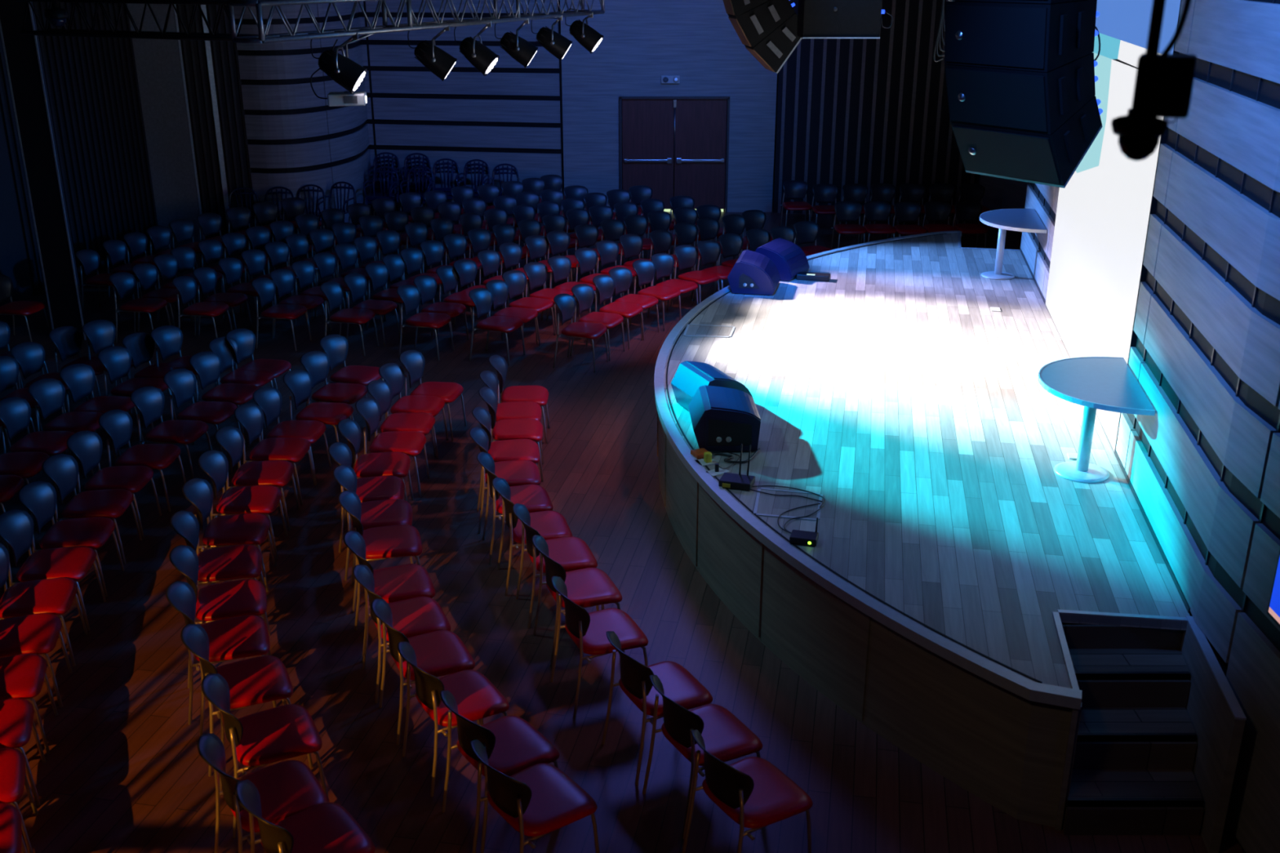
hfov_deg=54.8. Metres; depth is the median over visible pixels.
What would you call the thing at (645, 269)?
chair
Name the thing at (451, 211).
chair
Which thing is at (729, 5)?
grille
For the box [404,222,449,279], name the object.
chair
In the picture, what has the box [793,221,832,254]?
chair
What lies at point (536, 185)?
chair
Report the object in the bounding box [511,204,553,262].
chair
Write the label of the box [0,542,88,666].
chair
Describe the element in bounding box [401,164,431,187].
plastic chair
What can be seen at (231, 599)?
chair
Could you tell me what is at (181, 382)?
chair
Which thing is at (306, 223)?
chair
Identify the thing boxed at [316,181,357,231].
plastic chair
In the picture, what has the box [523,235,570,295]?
chair
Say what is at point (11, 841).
chair
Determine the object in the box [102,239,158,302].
chair
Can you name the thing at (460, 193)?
chair
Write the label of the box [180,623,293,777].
chair
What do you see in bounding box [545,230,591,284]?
chair
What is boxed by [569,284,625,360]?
chair
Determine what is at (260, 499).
chair
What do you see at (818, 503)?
cable
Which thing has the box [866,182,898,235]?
chair
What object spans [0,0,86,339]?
pillar
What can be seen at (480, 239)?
chair
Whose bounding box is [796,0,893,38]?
speaker
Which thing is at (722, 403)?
grille
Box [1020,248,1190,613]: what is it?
baseboard
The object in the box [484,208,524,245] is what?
chair
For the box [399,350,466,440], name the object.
chair
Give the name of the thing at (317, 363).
chair
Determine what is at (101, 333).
chair
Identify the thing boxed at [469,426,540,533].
chair
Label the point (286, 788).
chair
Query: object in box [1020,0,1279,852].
wall
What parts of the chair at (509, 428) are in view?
backrest, seat, leg, leg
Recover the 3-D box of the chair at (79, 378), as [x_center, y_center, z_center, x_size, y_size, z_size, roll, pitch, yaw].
[-5.274,-0.174,12.033,0.577,0.822,0.512,3,21,8]
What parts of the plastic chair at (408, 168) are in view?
backrest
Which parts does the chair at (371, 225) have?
backrest, seat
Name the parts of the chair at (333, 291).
leg, backrest, leg, seat frame, seat, leg, leg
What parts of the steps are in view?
panel, panel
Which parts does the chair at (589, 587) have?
leg, backrest, leg, seat frame, seat, leg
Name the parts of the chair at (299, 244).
backrest, seat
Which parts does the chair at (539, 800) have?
leg, backrest, seat frame, leg, seat, leg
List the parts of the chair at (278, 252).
leg, backrest, seat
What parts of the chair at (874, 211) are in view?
leg, backrest, seat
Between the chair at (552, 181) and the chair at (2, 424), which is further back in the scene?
the chair at (552, 181)
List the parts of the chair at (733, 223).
backrest, seat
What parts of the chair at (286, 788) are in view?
leg, backrest, leg, seat frame, seat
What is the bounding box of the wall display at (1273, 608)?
[1266,550,1279,626]
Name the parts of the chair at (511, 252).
leg, backrest, seat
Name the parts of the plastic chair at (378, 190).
seat, backrest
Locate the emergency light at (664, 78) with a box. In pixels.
[661,75,679,83]
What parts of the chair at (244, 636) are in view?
backrest, leg, leg, seat frame, seat, leg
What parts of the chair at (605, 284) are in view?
leg, backrest, seat, leg, leg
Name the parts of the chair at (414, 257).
backrest, seat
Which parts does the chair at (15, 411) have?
leg, backrest, seat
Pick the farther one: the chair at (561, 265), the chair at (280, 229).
the chair at (280, 229)
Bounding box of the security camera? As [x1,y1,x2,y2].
[44,0,67,26]
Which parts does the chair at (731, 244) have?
leg, seat, backrest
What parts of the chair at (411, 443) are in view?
leg, backrest, seat, leg, leg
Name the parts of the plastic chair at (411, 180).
armrest, seat, backrest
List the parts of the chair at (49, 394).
leg, backrest, leg, seat, leg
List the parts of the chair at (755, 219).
backrest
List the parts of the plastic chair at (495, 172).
backrest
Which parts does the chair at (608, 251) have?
leg, backrest, seat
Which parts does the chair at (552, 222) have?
backrest, seat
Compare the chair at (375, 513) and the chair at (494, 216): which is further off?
the chair at (494, 216)
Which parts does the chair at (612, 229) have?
leg, backrest, seat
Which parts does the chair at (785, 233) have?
backrest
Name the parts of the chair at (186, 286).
leg, backrest, seat frame, leg, seat, leg, leg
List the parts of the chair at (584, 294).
leg, backrest, seat, leg, leg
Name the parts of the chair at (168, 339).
leg, backrest, seat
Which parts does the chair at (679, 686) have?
leg, backrest, seat frame, leg, seat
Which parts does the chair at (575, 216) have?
backrest, seat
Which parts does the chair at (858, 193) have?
backrest, seat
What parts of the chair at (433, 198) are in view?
backrest, seat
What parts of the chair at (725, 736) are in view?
leg, backrest, seat frame, leg, seat, leg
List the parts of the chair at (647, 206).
backrest, seat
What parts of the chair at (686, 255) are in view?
leg, backrest, seat, leg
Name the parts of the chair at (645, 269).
leg, backrest, leg, seat, leg, leg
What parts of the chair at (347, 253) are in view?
leg, backrest, seat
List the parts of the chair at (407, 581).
leg, backrest, leg, seat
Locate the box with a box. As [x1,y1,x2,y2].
[690,448,707,459]
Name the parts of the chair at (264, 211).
backrest, seat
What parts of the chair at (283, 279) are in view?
leg, backrest, seat, leg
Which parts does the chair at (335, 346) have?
backrest, seat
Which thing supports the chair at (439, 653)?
on the floor
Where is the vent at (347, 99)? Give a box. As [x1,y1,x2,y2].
[343,95,357,103]
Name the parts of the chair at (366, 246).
backrest, seat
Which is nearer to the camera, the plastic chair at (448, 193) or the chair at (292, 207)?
the chair at (292, 207)
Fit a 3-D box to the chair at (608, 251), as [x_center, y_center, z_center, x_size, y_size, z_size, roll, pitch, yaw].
[-0.322,-2.151,17.267,0.577,0.822,0.512,15,25,34]
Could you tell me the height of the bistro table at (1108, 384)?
0.753 m
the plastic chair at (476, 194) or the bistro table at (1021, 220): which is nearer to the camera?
the bistro table at (1021, 220)
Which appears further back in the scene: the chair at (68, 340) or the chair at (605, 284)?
the chair at (605, 284)
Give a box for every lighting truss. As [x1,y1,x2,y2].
[15,0,258,41]
[227,0,604,43]
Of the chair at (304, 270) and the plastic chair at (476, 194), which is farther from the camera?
the plastic chair at (476, 194)
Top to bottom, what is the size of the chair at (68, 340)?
0.822 m
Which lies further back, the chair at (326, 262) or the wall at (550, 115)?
the wall at (550, 115)
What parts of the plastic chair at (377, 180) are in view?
armrest, seat, backrest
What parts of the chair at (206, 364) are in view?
leg, backrest, seat, leg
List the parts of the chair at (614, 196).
backrest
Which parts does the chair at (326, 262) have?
leg, backrest, seat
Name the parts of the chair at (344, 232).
backrest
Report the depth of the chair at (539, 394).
12.27 m
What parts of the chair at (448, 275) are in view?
leg, backrest, seat, leg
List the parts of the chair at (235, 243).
leg, backrest, seat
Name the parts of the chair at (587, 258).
leg, backrest, seat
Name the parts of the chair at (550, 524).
leg, backrest, leg, seat frame, seat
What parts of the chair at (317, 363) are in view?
backrest, seat frame, seat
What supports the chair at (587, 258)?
on the floor
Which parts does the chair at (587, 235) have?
leg, backrest, seat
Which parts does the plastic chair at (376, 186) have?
seat, backrest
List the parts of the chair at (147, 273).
leg, backrest, leg, seat, leg, leg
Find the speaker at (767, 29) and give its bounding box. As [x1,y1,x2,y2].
[723,0,802,73]
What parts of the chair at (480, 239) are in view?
leg, backrest, seat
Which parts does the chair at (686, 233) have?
leg, backrest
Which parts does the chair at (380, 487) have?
backrest, leg, leg, seat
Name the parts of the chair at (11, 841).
leg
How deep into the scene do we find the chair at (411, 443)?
11.06 m
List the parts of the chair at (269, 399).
backrest, seat, leg, leg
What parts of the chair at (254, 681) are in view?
backrest, leg, leg, seat frame, seat, leg, leg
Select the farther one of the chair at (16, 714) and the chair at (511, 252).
the chair at (511, 252)
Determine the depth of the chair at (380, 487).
10.08 m
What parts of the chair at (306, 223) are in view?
backrest, seat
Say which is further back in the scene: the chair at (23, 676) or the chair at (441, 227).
the chair at (441, 227)
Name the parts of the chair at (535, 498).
leg, backrest, leg, seat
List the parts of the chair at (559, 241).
leg, backrest, leg, seat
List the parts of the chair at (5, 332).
backrest, seat, leg, leg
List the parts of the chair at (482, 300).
leg, backrest, seat frame, leg, seat, leg, leg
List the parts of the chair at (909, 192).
backrest, leg, seat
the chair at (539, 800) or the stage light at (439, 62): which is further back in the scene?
the stage light at (439, 62)
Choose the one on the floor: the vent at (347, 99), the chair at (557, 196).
the chair at (557, 196)
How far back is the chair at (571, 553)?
8.93 m
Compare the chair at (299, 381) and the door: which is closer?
the chair at (299, 381)
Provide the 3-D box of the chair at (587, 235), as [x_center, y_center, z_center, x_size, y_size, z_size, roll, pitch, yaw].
[-0.678,-2.545,18.308,0.577,0.822,0.512,19,28,40]
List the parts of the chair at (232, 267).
leg, backrest, leg, seat, leg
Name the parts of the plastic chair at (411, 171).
armrest, seat, backrest, armrest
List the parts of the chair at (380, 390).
backrest, seat, leg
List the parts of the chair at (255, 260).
leg, backrest, seat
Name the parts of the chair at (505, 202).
backrest, seat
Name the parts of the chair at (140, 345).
backrest, seat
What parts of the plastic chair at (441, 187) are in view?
seat, backrest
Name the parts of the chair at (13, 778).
seat, leg, leg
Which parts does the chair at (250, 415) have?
leg, backrest, seat, leg, leg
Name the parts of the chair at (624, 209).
backrest, seat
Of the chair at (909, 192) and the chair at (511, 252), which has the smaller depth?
the chair at (511, 252)
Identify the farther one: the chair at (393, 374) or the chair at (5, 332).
the chair at (5, 332)
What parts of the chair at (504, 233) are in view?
leg, backrest, seat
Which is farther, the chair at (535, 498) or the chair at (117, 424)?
the chair at (117, 424)
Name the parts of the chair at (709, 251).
leg, backrest, leg, seat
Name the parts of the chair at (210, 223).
leg, backrest, seat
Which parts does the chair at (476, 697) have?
leg, backrest, seat frame, leg, seat, leg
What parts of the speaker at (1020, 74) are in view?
plate, rigging plate, rigging plate, rigging plate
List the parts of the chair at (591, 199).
backrest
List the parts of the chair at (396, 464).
backrest, seat, leg, leg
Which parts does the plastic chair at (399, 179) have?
backrest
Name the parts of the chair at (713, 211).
backrest, seat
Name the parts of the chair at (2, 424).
seat, leg, leg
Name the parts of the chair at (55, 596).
backrest, leg, seat, leg, leg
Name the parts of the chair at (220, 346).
backrest, seat, leg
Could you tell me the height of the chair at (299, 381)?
0.822 m
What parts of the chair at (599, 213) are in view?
backrest, seat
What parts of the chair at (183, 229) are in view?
leg, backrest, seat, leg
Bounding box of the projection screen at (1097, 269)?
[1045,0,1181,452]
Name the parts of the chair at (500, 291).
leg, backrest, leg, seat, leg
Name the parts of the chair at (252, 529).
leg, backrest, leg, seat frame, seat, leg, leg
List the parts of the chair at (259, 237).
backrest, seat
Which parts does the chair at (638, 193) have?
seat, backrest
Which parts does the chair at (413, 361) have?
leg, backrest, seat, leg, leg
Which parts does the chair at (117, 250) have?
leg, backrest, seat, leg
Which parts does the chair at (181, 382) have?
leg, backrest, seat, leg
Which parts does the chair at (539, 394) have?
leg, backrest, seat, leg, leg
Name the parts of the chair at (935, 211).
backrest, seat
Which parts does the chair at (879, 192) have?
backrest, seat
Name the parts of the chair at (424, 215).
backrest, seat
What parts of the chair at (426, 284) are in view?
backrest, leg, seat, leg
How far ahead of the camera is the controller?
15.02 m
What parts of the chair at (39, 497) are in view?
leg, backrest, seat, leg, leg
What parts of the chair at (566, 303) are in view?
leg, backrest, leg, seat frame, seat, leg, leg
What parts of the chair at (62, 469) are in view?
leg, backrest, seat, leg, leg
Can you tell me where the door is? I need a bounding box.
[619,96,729,213]
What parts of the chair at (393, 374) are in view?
backrest, seat, leg, leg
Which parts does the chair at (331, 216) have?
backrest, seat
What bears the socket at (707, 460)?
on the stage
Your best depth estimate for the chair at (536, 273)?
16.05 m
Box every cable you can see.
[711,448,759,463]
[719,452,739,469]
[750,488,822,502]
[751,485,825,507]
[777,502,820,533]
[783,505,824,532]
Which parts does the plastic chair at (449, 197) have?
backrest, seat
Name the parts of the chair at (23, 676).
seat, leg, leg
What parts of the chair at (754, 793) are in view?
leg, backrest, seat frame, leg, seat, leg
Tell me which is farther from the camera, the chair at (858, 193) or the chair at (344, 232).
the chair at (858, 193)
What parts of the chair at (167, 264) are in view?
leg, backrest, seat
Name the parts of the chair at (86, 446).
leg, backrest, seat, leg, leg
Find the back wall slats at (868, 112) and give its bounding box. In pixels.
[773,0,979,217]
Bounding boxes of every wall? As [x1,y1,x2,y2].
[0,110,33,306]
[175,4,256,239]
[233,1,372,236]
[357,0,777,212]
[978,174,1030,232]
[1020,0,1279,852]
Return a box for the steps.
[1054,615,1246,852]
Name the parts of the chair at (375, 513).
backrest, leg, leg, seat, leg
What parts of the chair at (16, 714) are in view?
seat, leg, leg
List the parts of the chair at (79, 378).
leg, backrest, seat, leg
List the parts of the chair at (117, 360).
leg, backrest, leg, seat, leg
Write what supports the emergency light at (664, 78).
attached to the wall at (550, 115)
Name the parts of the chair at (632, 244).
leg, backrest, seat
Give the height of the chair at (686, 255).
0.822 m
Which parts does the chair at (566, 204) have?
backrest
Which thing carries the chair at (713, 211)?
on the floor
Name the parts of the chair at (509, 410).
backrest, seat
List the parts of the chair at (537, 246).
leg, backrest, seat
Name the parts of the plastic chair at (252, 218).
backrest, seat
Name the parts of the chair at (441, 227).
backrest, seat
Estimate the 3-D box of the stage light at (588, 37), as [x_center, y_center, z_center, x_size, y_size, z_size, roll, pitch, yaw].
[-0.730,-5.194,16.210,0.508,0.565,0.344,0,21,0]
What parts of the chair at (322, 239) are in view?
leg, backrest, seat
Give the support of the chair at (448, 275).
on the floor
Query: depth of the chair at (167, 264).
16.48 m
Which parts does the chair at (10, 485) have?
leg, seat, leg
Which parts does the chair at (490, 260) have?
leg, backrest, seat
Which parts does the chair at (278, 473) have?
leg, backrest, seat, leg, leg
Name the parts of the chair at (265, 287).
leg, backrest, seat frame, leg, seat, leg, leg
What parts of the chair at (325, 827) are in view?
leg, seat frame, backrest, leg, seat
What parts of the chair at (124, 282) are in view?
leg, backrest, seat frame, leg, seat, leg, leg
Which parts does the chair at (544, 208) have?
backrest, seat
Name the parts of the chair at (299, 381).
leg, backrest, seat, leg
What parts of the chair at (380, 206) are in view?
backrest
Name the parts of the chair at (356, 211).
backrest, seat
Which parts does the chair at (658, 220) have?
leg, backrest, seat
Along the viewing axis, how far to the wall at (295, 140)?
21.02 m
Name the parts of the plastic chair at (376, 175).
armrest, seat, backrest, armrest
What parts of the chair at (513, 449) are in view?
backrest, seat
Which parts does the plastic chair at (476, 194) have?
backrest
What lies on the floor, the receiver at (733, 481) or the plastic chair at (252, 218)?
the plastic chair at (252, 218)
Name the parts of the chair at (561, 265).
leg, backrest, seat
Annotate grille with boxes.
[686,360,751,395]
[705,385,760,420]
[723,0,734,14]
[728,17,751,46]
[740,249,780,290]
[745,46,774,71]
[945,4,1047,68]
[946,67,1048,132]
[952,125,1060,183]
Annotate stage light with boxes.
[310,31,367,93]
[407,24,457,80]
[453,20,499,75]
[494,17,538,67]
[530,13,572,61]
[564,8,604,53]
[1111,0,1197,160]
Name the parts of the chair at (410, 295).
leg, backrest, seat frame, leg, seat, leg, leg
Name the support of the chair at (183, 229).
on the floor
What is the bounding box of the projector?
[310,33,374,106]
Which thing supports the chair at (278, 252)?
on the floor
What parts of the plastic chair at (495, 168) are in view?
backrest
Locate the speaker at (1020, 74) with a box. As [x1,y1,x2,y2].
[944,0,1102,187]
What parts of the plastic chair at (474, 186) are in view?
armrest, seat, backrest, armrest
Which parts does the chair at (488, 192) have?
backrest, seat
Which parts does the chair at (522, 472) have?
backrest, leg, leg, seat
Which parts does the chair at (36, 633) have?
seat, leg, leg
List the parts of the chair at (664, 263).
backrest, leg, seat, leg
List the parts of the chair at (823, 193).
leg, seat, backrest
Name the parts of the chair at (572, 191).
backrest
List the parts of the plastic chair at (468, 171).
backrest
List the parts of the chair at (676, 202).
backrest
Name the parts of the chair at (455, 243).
leg, backrest, seat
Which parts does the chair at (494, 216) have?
backrest, seat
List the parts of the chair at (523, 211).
backrest, seat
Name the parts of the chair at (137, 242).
leg, backrest, seat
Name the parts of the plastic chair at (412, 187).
seat, backrest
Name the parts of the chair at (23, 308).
backrest, seat frame, leg, seat, leg, leg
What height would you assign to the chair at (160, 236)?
0.822 m
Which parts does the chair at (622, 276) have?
backrest, seat, leg, leg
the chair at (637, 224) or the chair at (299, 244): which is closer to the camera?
the chair at (299, 244)
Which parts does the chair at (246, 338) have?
backrest, seat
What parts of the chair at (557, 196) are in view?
backrest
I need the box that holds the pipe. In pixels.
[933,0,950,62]
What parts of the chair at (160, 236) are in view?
leg, backrest, seat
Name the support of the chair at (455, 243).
on the floor
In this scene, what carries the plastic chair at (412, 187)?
on the plastic chair at (407, 166)
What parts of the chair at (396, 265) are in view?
backrest, seat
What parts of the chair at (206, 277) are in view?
leg, backrest, leg, seat, leg, leg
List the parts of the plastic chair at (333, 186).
armrest, seat, backrest, armrest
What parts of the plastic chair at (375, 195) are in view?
armrest, seat, backrest, armrest, leg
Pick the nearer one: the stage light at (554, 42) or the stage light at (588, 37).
the stage light at (554, 42)
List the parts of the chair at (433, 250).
leg, backrest, seat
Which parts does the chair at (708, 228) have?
backrest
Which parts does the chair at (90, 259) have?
leg, backrest, seat frame, leg, seat, leg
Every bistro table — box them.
[979,208,1047,279]
[1037,356,1155,483]
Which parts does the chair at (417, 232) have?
leg, backrest, seat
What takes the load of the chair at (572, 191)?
on the floor
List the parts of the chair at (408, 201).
backrest, seat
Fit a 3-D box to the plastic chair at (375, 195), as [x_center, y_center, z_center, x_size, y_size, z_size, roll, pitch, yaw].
[-4.694,-4.239,22.465,0.569,0.904,0.572,4,21,9]
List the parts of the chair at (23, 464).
seat, leg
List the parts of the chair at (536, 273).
leg, backrest, leg, seat, leg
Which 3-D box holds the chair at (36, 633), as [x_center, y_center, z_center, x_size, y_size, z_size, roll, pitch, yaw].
[-4.047,1.379,7.925,0.577,0.822,0.512,-6,21,-15]
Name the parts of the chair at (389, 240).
backrest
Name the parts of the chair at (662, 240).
leg, backrest, seat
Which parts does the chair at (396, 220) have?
backrest, seat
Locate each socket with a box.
[694,451,717,466]
[707,463,729,477]
[1066,453,1077,459]
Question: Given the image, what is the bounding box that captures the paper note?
[990,306,1000,311]
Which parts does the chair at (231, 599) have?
backrest, seat frame, seat, leg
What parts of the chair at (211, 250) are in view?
leg, backrest, seat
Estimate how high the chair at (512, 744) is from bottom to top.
0.822 m
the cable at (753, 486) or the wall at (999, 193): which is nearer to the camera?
the cable at (753, 486)
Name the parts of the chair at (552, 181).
backrest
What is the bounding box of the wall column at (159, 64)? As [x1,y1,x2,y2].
[127,3,204,248]
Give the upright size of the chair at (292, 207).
0.822 m
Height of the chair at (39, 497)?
0.822 m
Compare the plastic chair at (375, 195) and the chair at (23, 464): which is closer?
the chair at (23, 464)
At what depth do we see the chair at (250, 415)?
10.91 m
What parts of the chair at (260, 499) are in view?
leg, backrest, seat frame, seat, leg, leg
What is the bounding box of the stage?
[653,230,1190,829]
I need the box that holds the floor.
[0,189,1244,852]
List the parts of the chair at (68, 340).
leg, backrest, seat, leg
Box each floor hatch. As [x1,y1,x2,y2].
[683,324,735,337]
[753,487,822,520]
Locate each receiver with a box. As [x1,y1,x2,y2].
[718,444,755,490]
[789,517,818,546]
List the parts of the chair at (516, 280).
backrest, seat, leg, leg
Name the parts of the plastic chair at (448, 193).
backrest, seat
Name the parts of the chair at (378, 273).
leg, backrest, seat, leg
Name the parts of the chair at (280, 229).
backrest, seat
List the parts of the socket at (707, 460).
plate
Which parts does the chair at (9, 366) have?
backrest, seat, leg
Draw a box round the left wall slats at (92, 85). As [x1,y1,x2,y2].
[0,1,161,293]
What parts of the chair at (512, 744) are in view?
leg, backrest, seat frame, leg, seat, leg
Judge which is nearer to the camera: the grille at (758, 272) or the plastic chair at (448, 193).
the grille at (758, 272)
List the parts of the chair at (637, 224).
leg, backrest, leg, seat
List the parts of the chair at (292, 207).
backrest, seat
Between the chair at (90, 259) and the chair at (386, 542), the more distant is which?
the chair at (90, 259)
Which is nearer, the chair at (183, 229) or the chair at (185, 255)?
the chair at (185, 255)
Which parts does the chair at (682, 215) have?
leg, backrest, seat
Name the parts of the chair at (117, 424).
leg, backrest, seat, leg, leg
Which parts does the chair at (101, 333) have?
leg, backrest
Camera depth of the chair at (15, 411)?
11.07 m
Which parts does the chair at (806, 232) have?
backrest, seat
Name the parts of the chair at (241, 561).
backrest, seat frame, seat, leg, leg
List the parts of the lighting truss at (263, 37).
frame, frame, frame, frame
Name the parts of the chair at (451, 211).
backrest, seat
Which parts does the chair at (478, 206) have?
backrest, seat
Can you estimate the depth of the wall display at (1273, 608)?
6.16 m
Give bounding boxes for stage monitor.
[671,360,752,410]
[688,385,760,451]
[727,249,780,295]
[755,237,809,280]
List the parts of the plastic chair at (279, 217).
seat, backrest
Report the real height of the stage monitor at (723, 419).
0.378 m
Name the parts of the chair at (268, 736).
backrest, leg, leg, seat frame, seat, leg, leg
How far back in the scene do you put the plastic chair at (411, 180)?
23.11 m
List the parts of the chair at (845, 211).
leg, backrest, seat, leg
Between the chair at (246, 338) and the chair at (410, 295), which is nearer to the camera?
the chair at (246, 338)
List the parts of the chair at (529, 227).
leg, backrest, seat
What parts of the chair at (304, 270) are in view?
leg, backrest, leg, seat, leg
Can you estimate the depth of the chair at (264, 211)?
20.09 m
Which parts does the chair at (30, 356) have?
leg, backrest, seat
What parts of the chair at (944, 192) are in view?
backrest, leg, seat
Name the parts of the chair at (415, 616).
leg, backrest, leg, seat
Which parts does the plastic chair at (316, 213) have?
seat, backrest, armrest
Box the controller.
[795,271,831,281]
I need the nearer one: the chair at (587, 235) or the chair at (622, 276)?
the chair at (622, 276)
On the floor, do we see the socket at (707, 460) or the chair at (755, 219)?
the chair at (755, 219)
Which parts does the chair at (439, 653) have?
leg, backrest, leg, seat frame, seat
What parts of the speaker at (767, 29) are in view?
rigging plate, rigging plate, rigging plate, plate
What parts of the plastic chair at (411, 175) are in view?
backrest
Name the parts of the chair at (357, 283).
leg, backrest, leg, seat, leg, leg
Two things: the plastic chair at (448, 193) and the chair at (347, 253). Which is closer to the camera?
the chair at (347, 253)
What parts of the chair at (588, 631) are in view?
leg, backrest, leg, seat frame, seat, leg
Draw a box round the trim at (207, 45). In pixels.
[200,4,232,233]
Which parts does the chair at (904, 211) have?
leg, backrest, seat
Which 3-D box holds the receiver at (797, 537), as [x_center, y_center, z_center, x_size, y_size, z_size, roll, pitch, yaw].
[1.099,0.700,8.248,0.180,0.160,0.136,5,21,14]
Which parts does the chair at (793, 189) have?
leg, leg, backrest, seat, leg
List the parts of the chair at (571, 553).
leg, backrest, leg, seat frame, seat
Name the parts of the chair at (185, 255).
backrest, seat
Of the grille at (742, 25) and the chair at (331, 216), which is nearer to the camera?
the grille at (742, 25)
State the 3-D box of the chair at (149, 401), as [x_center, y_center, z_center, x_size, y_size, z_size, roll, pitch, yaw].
[-4.333,0.068,11.393,0.577,0.822,0.512,2,21,6]
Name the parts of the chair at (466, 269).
leg, backrest, seat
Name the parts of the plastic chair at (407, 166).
seat, backrest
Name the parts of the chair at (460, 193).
backrest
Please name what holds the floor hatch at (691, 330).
on the stage
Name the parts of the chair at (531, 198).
backrest, seat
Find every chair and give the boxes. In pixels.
[0,275,51,342]
[0,320,48,388]
[0,355,64,431]
[0,396,86,478]
[0,416,35,452]
[0,427,60,501]
[0,475,35,525]
[0,509,106,631]
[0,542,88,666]
[0,613,72,707]
[0,653,57,754]
[0,697,45,806]
[0,747,38,852]
[0,803,27,852]
[9,342,88,413]
[17,480,124,597]
[27,378,116,475]
[42,453,142,564]
[48,325,122,395]
[59,363,143,457]
[66,430,161,537]
[75,248,133,315]
[81,319,151,399]
[97,346,177,433]
[98,409,186,511]
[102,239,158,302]
[109,271,171,343]
[121,332,195,419]
[123,231,160,288]
[130,386,212,479]
[132,262,193,331]
[146,225,197,276]
[150,324,221,400]
[152,253,208,322]
[163,368,240,452]
[165,581,276,724]
[168,218,218,269]
[168,545,271,664]
[169,510,266,622]
[170,246,225,311]
[172,275,232,337]
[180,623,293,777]
[182,477,276,592]
[189,351,266,443]
[192,266,253,336]
[195,213,225,267]
[197,239,249,302]
[197,449,287,559]
[197,733,329,852]
[200,673,328,838]
[208,336,281,410]
[214,426,300,530]
[217,257,272,326]
[220,232,271,293]
[225,206,270,248]
[225,328,291,387]
[227,186,262,232]
[234,403,315,505]
[235,779,375,852]
[240,248,294,313]
[244,226,297,282]
[251,277,311,351]
[252,201,278,235]
[253,386,331,484]
[262,186,297,233]
[264,241,315,296]
[269,220,319,281]
[269,268,328,337]
[280,197,321,233]
[283,368,353,442]
[284,233,319,294]
[290,184,326,229]
[291,260,345,330]
[294,213,337,261]
[300,351,367,419]
[308,228,340,287]
[312,252,365,317]
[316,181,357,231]
[319,333,383,385]
[320,208,367,262]
[320,281,378,355]
[328,442,404,552]
[331,222,377,273]
[333,243,384,300]
[333,464,413,581]
[337,418,413,524]
[337,490,422,612]
[343,273,399,346]
[343,530,435,662]
[346,203,391,261]
[352,564,450,703]
[353,236,402,289]
[355,397,430,497]
[358,215,402,266]
[363,166,399,215]
[363,170,399,210]
[364,262,403,333]
[367,151,400,204]
[367,379,439,475]
[368,155,399,208]
[368,160,402,213]
[368,163,402,215]
[371,198,413,253]
[371,599,479,745]
[376,230,422,289]
[378,363,448,456]
[382,210,409,256]
[382,253,415,319]
[396,284,453,360]
[397,641,509,796]
[398,192,422,247]
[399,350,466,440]
[400,152,431,193]
[400,156,429,192]
[400,160,431,192]
[400,165,435,215]
[400,169,434,204]
[400,248,450,305]
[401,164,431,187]
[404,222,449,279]
[409,206,453,261]
[413,275,469,344]
[419,240,468,302]
[423,190,461,242]
[427,158,461,206]
[427,162,460,195]
[429,217,473,268]
[430,165,460,213]
[435,265,488,337]
[436,201,478,259]
[440,690,559,852]
[443,233,490,287]
[450,186,488,238]
[453,259,504,325]
[455,159,490,205]
[456,163,488,217]
[457,167,488,220]
[458,213,503,273]
[461,198,488,235]
[466,228,512,288]
[468,288,525,365]
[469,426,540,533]
[470,739,599,852]
[471,406,540,508]
[476,183,512,232]
[476,249,525,306]
[476,452,553,564]
[478,386,543,484]
[479,370,542,445]
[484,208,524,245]
[484,279,540,355]
[488,163,519,205]
[488,355,549,444]
[489,167,517,205]
[491,223,536,277]
[492,195,517,246]
[492,477,572,595]
[498,242,546,297]
[500,181,524,197]
[501,270,555,344]
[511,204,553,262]
[512,503,599,628]
[514,191,542,241]
[516,218,559,268]
[521,177,545,203]
[522,262,573,333]
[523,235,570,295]
[531,534,622,666]
[536,201,577,255]
[539,189,564,224]
[540,174,564,210]
[541,213,578,260]
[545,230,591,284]
[546,255,597,320]
[550,576,648,717]
[552,293,608,372]
[560,198,599,248]
[563,185,590,215]
[564,208,604,255]
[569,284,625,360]
[572,224,617,281]
[573,248,622,306]
[583,192,620,243]
[587,204,628,260]
[591,274,644,349]
[593,240,641,302]
[598,218,642,273]
[601,631,712,785]
[606,189,642,237]
[606,266,659,340]
[613,201,653,259]
[618,233,664,288]
[622,214,663,265]
[628,185,652,215]
[629,259,681,331]
[640,198,677,246]
[642,675,762,839]
[644,210,677,258]
[646,230,693,287]
[648,253,697,320]
[669,195,697,231]
[670,244,719,306]
[671,207,711,254]
[671,222,715,279]
[681,729,813,852]
[693,217,737,271]
[693,240,732,301]
[694,204,734,259]
[715,233,743,292]
[719,213,749,265]
[740,209,773,252]
[745,228,770,251]
[769,226,810,256]
[780,180,812,226]
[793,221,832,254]
[810,183,840,235]
[831,200,866,248]
[841,183,870,236]
[860,200,896,243]
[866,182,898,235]
[891,201,927,238]
[895,182,928,235]
[922,200,957,232]
[924,182,958,224]
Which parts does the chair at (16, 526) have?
leg, backrest, leg, seat, leg, leg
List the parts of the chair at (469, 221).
backrest, seat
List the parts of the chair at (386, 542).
backrest, leg, leg, seat frame, seat, leg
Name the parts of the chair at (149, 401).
leg, backrest, seat frame, seat, leg, leg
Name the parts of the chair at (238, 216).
backrest, seat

